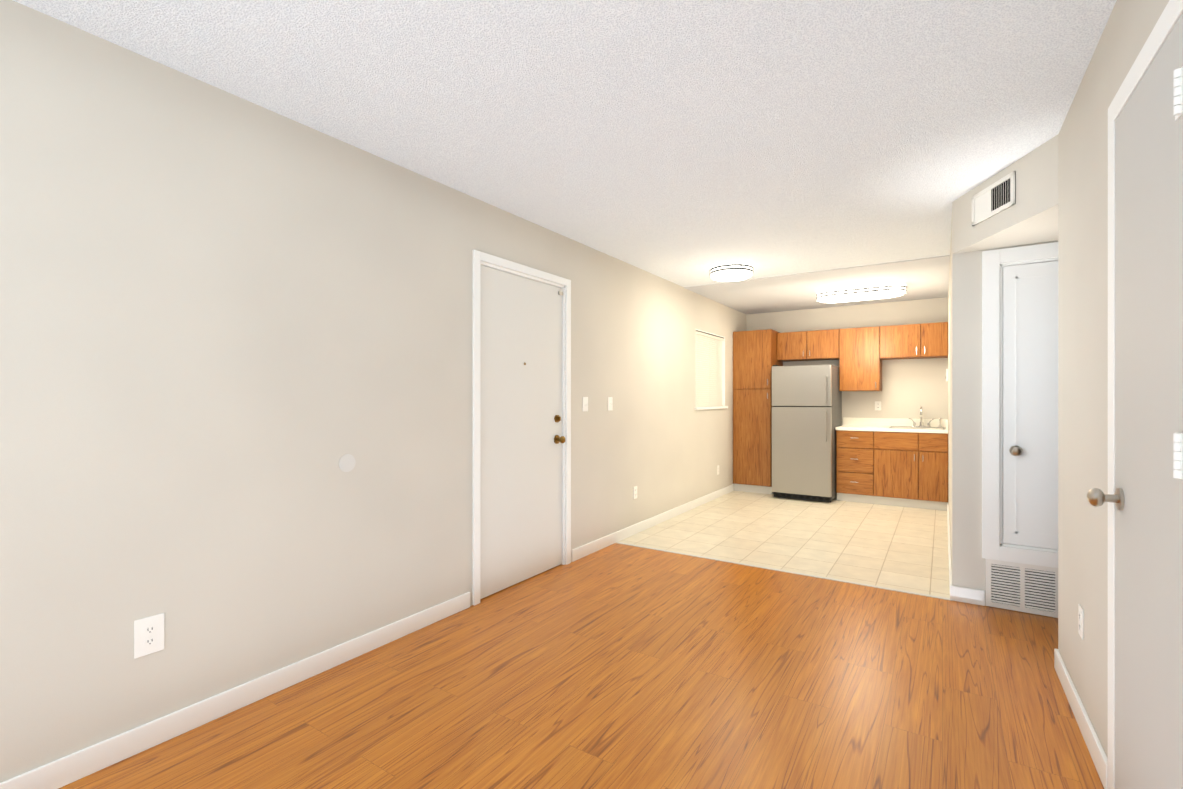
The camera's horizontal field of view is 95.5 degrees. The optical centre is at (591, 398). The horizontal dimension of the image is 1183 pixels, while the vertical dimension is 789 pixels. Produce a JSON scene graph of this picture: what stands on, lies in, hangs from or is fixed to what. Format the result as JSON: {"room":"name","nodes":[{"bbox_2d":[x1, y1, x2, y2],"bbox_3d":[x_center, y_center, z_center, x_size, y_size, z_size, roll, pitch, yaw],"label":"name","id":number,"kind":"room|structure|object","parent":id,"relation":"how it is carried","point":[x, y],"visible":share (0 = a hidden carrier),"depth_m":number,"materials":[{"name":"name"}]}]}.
{"room":"empty living room","nodes":[
{"label":"empty living room","id":0,"kind":"room"},
{"bbox_2d":[0,0,745,782],"bbox_3d":[-0.661,0.015,3.486,0.120,2.490,10.710,0,0,33],"label":"wall","id":1,"kind":"structure","parent":0,"point":[234,328],"depth_m":2.17,"materials":[{"name":"paint"}]},
{"bbox_2d":[134,613,163,658],"bbox_3d":[-1.596,0.856,1.941,0.007,0.135,0.088,0,0,33],"label":"electrical outlet","id":2,"kind":"object","parent":1,"relation":"attached to","point":[148,635],"visible":1,"depth_m":1.94,"materials":[{"name":"white plastic"}]},
{"bbox_2d":[0,592,469,788],"bbox_3d":[-2.105,1.215,1.160,0.013,0.092,4.995,0,0,33],"label":"baseboard","id":3,"kind":"structure","parent":1,"relation":"attached to","point":[74,766],"depth_m":2.10,"materials":[{"name":"white wood"}]},
{"bbox_2d":[339,454,355,471],"bbox_3d":[-1.175,0.311,2.586,0.005,0.086,0.086,0,0,33],"label":"electrical outlet cover","id":4,"kind":"object","parent":1,"relation":"attached to","point":[347,462],"visible":1,"depth_m":2.58,"materials":[{"name":"grey paint"}]},
{"bbox_2d":[472,250,570,605],"bbox_3d":[-0.492,0.177,3.728,0.137,2.167,1.014,0,0,33],"label":"door frame","id":5,"kind":"structure","parent":1,"relation":"attached to","point":[479,258],"depth_m":3.52,"materials":[{"name":"white wood"}]},
{"bbox_2d":[480,265,565,598],"bbox_3d":[-0.450,0.209,3.696,0.119,2.086,0.875,0,0,33],"label":"entry door","id":6,"kind":"structure","parent":1,"relation":"in","point":[522,439],"depth_m":3.66,"materials":[{"name":"white wood"}]},
{"bbox_2d":[583,397,587,410],"bbox_3d":[-0.043,0.045,4.301,0.018,0.116,0.072,0,0,33],"label":"light switch","id":7,"kind":"object","parent":1,"relation":"attached to","point":[585,403],"visible":1,"depth_m":4.30,"materials":[{"name":"white plastic"}]},
{"bbox_2d":[608,397,612,410],"bbox_3d":[0.167,0.045,4.623,0.018,0.116,0.072,0,0,33],"label":"light switch","id":8,"kind":"object","parent":1,"relation":"attached to","point":[610,403],"visible":1,"depth_m":4.62,"materials":[{"name":"white plastic"}]},
{"bbox_2d":[633,486,636,498],"bbox_3d":[0.409,0.875,5.003,0.007,0.116,0.072,0,0,33],"label":"electrical outlet","id":9,"kind":"object","parent":1,"relation":"attached to","point":[634,492],"visible":1,"depth_m":4.99,"materials":[{"name":"white plastic"}]},
{"bbox_2d":[571,484,733,561],"bbox_3d":[0.893,1.214,5.735,0.013,0.092,3.803,0,0,33],"label":"baseboard","id":10,"kind":"structure","parent":1,"relation":"attached to","point":[582,551],"depth_m":5.08,"materials":[{"name":"white wood"}]},
{"bbox_2d":[695,329,727,409],"bbox_3d":[1.445,-0.341,6.673,0.150,0.941,1.070,0,0,33],"label":"window","id":11,"kind":"structure","parent":1,"relation":"in","point":[723,381],"depth_m":7.06,"materials":[{"name":"white"}]},
{"bbox_2d":[696,330,723,406],"bbox_3d":[1.458,-0.350,6.665,0.050,0.895,0.978,0,0,33],"label":"window blinds","id":12,"kind":"object","parent":11,"relation":"attached to","point":[712,396],"visible":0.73,"depth_m":6.66,"materials":[{"name":"white plastic"}]},
{"bbox_2d":[13,0,1116,314],"bbox_3d":[1.104,-1.276,2.329,4.340,0.107,10.710,0,0,33],"label":"ceiling","id":13,"kind":"structure","parent":0,"point":[685,142],"depth_m":2.23,"materials":[{"name":"white paint"}]},
{"bbox_2d":[710,261,752,281],"bbox_3d":[1.302,-1.167,5.003,0.394,0.126,0.394,0,0,33],"label":"round ceiling light","id":14,"kind":"object","parent":13,"relation":"attached to","point":[731,271],"visible":1,"depth_m":4.87,"materials":[{"name":"white"}]},
{"bbox_2d":[816,283,906,302],"bbox_3d":[3.000,-1.168,6.007,0.904,0.110,0.364,0,0,33],"label":"ceiling light","id":15,"kind":"object","parent":13,"relation":"attached to","point":[868,292],"visible":1,"depth_m":5.88,"materials":[{"name":"white"}]},
{"bbox_2d":[59,543,1103,788],"bbox_3d":[0.046,1.301,0.716,4.340,0.080,6.850,0,0,33],"label":"floor","id":16,"kind":"structure","parent":0,"point":[615,665],"depth_m":2.24,"materials":[{"name":"wood"}]},
{"bbox_2d":[616,491,951,600],"bbox_3d":[2.976,1.298,5.187,4.340,0.084,3.878,0,0,33],"label":"floor","id":17,"kind":"structure","parent":0,"point":[897,548],"depth_m":4.80,"materials":[{"name":"beige tile"}]},
{"bbox_2d":[733,329,782,493],"bbox_3d":[2.297,0.174,7.420,0.513,2.170,0.644,0,0,33],"label":"pantry cabinet","id":18,"kind":"object","parent":17,"relation":"on","point":[754,356],"visible":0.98,"depth_m":7.17,"materials":[{"name":"brown wood"}]},
{"bbox_2d":[772,365,841,501],"bbox_3d":[2.768,0.418,6.900,0.694,1.683,0.860,0,0,33],"label":"refrigerator","id":19,"kind":"object","parent":17,"relation":"on","point":[806,410],"visible":0.96,"depth_m":6.58,"materials":[{"name":"grey metal"}]},
{"bbox_2d":[835,406,947,510],"bbox_3d":[3.644,0.675,6.536,1.156,1.170,0.646,0,0,33],"label":"base cabinet","id":20,"kind":"object","parent":17,"relation":"on","point":[901,462],"visible":1,"depth_m":6.30,"materials":[{"name":"brown wood"}]},
{"bbox_2d":[835,417,947,433],"bbox_3d":[3.649,0.320,6.543,1.156,0.140,0.628,0,0,33],"label":"countertop","id":21,"kind":"structure","parent":20,"relation":"on","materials":[{"name":"white laminate"}]},
{"bbox_2d":[889,426,944,429],"bbox_3d":[3.887,0.429,6.412,0.560,0.166,0.430,0,0,33],"label":"sink","id":22,"kind":"object","parent":21,"relation":"in","point":[900,427],"depth_m":6.47,"materials":[{"name":"silver metal"}]},
{"bbox_2d":[908,406,941,426],"bbox_3d":[4.014,0.218,6.468,0.348,0.256,0.186,0,0,33],"label":"faucet","id":23,"kind":"object","parent":21,"relation":"on","point":[921,408],"depth_m":6.50,"materials":[{"name":"silver metal"}]},
{"bbox_2d":[746,297,947,424],"bbox_3d":[4.056,0.015,6.726,4.220,2.490,0.120,0,0,33],"label":"wall","id":24,"kind":"structure","parent":0,"point":[910,387],"depth_m":6.82,"materials":[{"name":"paint"}]},
{"bbox_2d":[777,329,840,361],"bbox_3d":[2.919,-0.702,7.194,0.771,0.374,0.339,0,0,33],"label":"upper cabinet","id":25,"kind":"object","parent":24,"relation":"attached to","point":[816,345],"depth_m":7.04,"materials":[{"name":"brown wood"}]},
{"bbox_2d":[837,326,881,390],"bbox_3d":[3.435,-0.492,6.856,0.456,0.794,0.339,0,0,33],"label":"upper cabinet","id":26,"kind":"object","parent":24,"relation":"attached to","point":[860,354],"depth_m":6.70,"materials":[{"name":"brown wood"}]},
{"bbox_2d":[875,401,880,409],"bbox_3d":[3.678,0.094,6.897,0.072,0.116,0.007,0,0,33],"label":"outlet","id":27,"kind":"object","parent":24,"relation":"attached to","point":[877,405],"visible":1,"depth_m":6.89,"materials":[{"name":"white plastic"}]},
{"bbox_2d":[881,322,947,361],"bbox_3d":[3.920,-0.690,6.538,0.699,0.397,0.339,0,0,33],"label":"upper cabinet","id":28,"kind":"object","parent":24,"relation":"attached to","point":[924,340],"depth_m":6.39,"materials":[{"name":"brown wood"}]},
{"bbox_2d":[948,223,951,566],"bbox_3d":[3.366,0.015,4.942,0.120,2.490,3.620,0,0,33],"label":"wall","id":29,"kind":"structure","parent":0,"point":[950,396],"depth_m":4.29,"materials":[{"name":"paint"}]},
{"bbox_2d":[947,503,955,600],"bbox_3d":[3.109,1.214,4.672,0.013,0.092,3.151,0,0,33],"label":"baseboard","id":30,"kind":"structure","parent":29,"relation":"attached to","point":[952,588],"depth_m":3.69,"materials":[{"name":"white wood"}]},
{"bbox_2d":[952,135,1057,253],"bbox_3d":[2.737,-1.067,2.586,1.650,0.325,0.770,0,0,33],"label":"soffit","id":31,"kind":"structure","parent":0,"point":[1030,216],"depth_m":2.83,"materials":[{"name":"paint"}]},
{"bbox_2d":[972,171,1015,225],"bbox_3d":[2.211,-1.094,2.964,0.012,0.170,0.360,0,0,6],"label":"air vent register","id":32,"kind":"object","parent":31,"relation":"attached to","point":[998,196],"visible":0.96,"depth_m":2.94,"materials":[{"name":"white metal"}]},
{"bbox_2d":[952,241,1057,605],"bbox_3d":[2.981,0.016,2.959,1.650,2.490,0.120,0,0,33],"label":"wall","id":33,"kind":"structure","parent":0,"point":[968,566],"depth_m":3.32,"materials":[{"name":"paint"}]},
{"bbox_2d":[982,242,1057,567],"bbox_3d":[2.759,0.038,3.094,0.830,1.865,0.137,0,0,33],"label":"door frame","id":34,"kind":"structure","parent":33,"relation":"attached to","point":[994,547],"depth_m":3.23,"materials":[{"name":"white wood"}]},
{"bbox_2d":[986,559,1057,617],"bbox_3d":[2.541,1.114,3.167,0.350,0.286,0.012,0,0,33],"label":"air vent","id":35,"kind":"object","parent":33,"relation":"in","point":[1026,588],"visible":0.94,"depth_m":3.16,"materials":[{"name":"white metal"}]},
{"bbox_2d":[1003,261,1057,548],"bbox_3d":[2.723,0.038,3.039,0.624,1.659,0.105,0,0,33],"label":"closet door","id":36,"kind":"structure","parent":33,"relation":"in","point":[1030,404],"depth_m":3.15,"materials":[{"name":"white wood"}]},
{"bbox_2d":[1058,0,1168,757],"bbox_3d":[0.588,0.017,-0.028,0.120,2.490,5.960,0,0,33],"label":"wall","id":37,"kind":"structure","parent":0,"point":[1083,337],"depth_m":1.99,"materials":[{"name":"paint"}]},
{"bbox_2d":[1078,604,1083,639],"bbox_3d":[1.888,0.861,2.073,0.007,0.116,0.072,0,0,33],"label":"outlet","id":38,"kind":"object","parent":37,"relation":"attached to","point":[1080,621],"visible":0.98,"depth_m":2.06,"materials":[{"name":"white plastic"}]},
{"bbox_2d":[1054,649,1107,788],"bbox_3d":[1.923,1.215,2.105,0.043,0.092,0.956,0,0,33],"label":"baseboard","id":39,"kind":"structure","parent":37,"relation":"attached to","point":[1100,760],"depth_m":1.99,"materials":[{"name":"white wood"}]},
{"bbox_2d":[1087,13,1182,788],"bbox_3d":[1.425,0.203,1.412,0.111,2.096,0.570,0,0,33],"label":"closet door","id":40,"kind":"structure","parent":37,"relation":"in","point":[1147,498],"depth_m":1.36,"materials":[{"name":"grey wood"}]},
{"bbox_2d":[1108,0,1182,788],"bbox_3d":[1.494,0.171,1.366,0.132,2.180,0.718,0,0,33],"label":"door frame","id":41,"kind":"structure","parent":37,"relation":"attached to","point":[1172,12],"depth_m":1.65,"materials":[{"name":"white wood"}]}
]}

